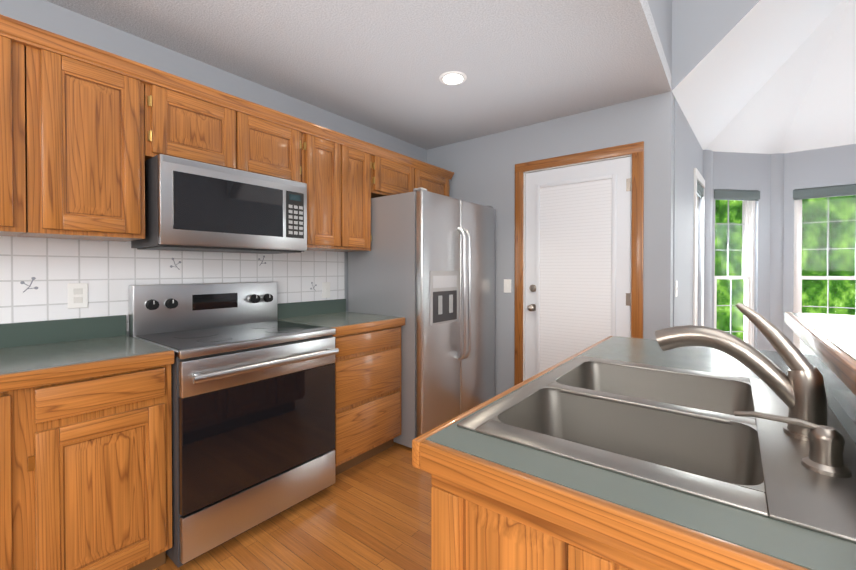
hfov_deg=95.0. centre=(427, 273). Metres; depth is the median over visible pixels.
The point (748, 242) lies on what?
window
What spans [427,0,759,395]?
wall
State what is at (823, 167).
wall
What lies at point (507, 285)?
light switch
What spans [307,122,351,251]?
upper cabinet
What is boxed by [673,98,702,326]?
wall
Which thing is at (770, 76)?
vault
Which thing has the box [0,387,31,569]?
base cabinet
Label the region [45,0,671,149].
ceiling
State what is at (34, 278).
decal
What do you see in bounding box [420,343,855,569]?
base cabinet
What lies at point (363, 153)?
upper cabinet
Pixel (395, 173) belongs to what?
upper cabinet
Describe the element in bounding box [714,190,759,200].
roller blind
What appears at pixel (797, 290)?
window
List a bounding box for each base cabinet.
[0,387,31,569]
[32,363,173,569]
[333,327,400,475]
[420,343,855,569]
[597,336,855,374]
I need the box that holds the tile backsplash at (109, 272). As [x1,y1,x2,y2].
[0,236,344,330]
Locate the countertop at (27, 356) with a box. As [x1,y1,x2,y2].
[0,335,171,374]
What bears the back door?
in the wall at (482, 168)
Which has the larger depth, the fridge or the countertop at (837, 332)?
the fridge
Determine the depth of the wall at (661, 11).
2.35 m
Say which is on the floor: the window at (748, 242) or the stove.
the stove
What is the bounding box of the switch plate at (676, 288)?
[675,281,677,296]
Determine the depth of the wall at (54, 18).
2.19 m
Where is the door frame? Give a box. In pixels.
[514,141,643,385]
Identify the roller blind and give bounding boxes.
[697,180,703,197]
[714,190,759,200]
[793,184,855,199]
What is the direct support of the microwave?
attached to the upper cabinet at (194, 121)
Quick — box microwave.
[131,154,306,253]
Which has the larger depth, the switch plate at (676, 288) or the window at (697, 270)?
the window at (697, 270)
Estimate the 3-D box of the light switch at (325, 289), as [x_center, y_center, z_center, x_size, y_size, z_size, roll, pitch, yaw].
[-0.761,0.122,2.943,0.012,0.116,0.072,0,1,38]
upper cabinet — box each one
[0,14,35,237]
[32,26,151,241]
[152,67,251,171]
[252,102,307,185]
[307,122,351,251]
[344,138,375,251]
[376,146,423,197]
[424,162,451,196]
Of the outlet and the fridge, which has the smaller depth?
the outlet
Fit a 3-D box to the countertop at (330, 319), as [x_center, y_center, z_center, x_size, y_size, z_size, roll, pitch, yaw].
[-0.603,0.319,2.648,0.619,0.040,0.617,0,1,38]
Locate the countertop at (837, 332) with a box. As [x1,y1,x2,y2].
[820,315,855,370]
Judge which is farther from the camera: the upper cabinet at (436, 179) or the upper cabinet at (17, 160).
the upper cabinet at (436, 179)
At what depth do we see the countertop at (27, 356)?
1.56 m
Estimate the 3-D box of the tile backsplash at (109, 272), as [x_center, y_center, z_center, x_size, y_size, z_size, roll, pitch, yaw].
[-1.808,-0.141,1.618,0.008,0.870,3.727,0,1,38]
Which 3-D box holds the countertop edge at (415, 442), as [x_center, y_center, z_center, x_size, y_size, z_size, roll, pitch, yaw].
[0.753,0.360,1.099,0.808,0.093,1.515,0,1,38]
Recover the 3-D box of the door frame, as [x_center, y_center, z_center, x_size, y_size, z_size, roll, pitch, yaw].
[1.162,0.143,3.085,0.968,2.134,0.158,0,1,38]
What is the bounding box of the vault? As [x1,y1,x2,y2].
[672,0,855,153]
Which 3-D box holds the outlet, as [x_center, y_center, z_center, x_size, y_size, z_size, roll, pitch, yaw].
[-1.633,0.102,1.829,0.008,0.116,0.072,0,1,38]
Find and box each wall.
[0,0,426,335]
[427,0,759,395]
[647,0,671,74]
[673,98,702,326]
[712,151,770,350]
[783,144,855,342]
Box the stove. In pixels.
[128,282,338,566]
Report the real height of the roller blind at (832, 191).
0.099 m
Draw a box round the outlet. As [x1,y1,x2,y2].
[67,283,87,308]
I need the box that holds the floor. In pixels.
[153,442,431,569]
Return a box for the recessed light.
[439,71,466,84]
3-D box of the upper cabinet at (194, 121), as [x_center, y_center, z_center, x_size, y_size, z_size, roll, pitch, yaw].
[-1.250,-0.734,2.054,0.316,0.384,0.470,0,1,38]
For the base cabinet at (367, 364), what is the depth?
2.44 m
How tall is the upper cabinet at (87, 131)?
0.764 m
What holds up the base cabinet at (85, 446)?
on the floor
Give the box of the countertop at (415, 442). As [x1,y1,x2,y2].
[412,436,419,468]
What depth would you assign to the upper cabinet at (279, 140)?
2.28 m
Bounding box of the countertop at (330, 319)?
[278,311,403,327]
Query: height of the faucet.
0.251 m
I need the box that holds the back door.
[525,157,630,379]
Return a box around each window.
[693,168,704,325]
[714,200,754,346]
[793,197,855,349]
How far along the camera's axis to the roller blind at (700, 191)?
3.71 m
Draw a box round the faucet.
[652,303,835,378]
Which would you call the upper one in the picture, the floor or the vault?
the vault
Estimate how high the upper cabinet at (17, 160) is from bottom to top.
0.764 m
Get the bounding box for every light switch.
[322,282,329,297]
[504,279,510,292]
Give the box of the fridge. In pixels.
[348,188,494,447]
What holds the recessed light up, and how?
in the ceiling

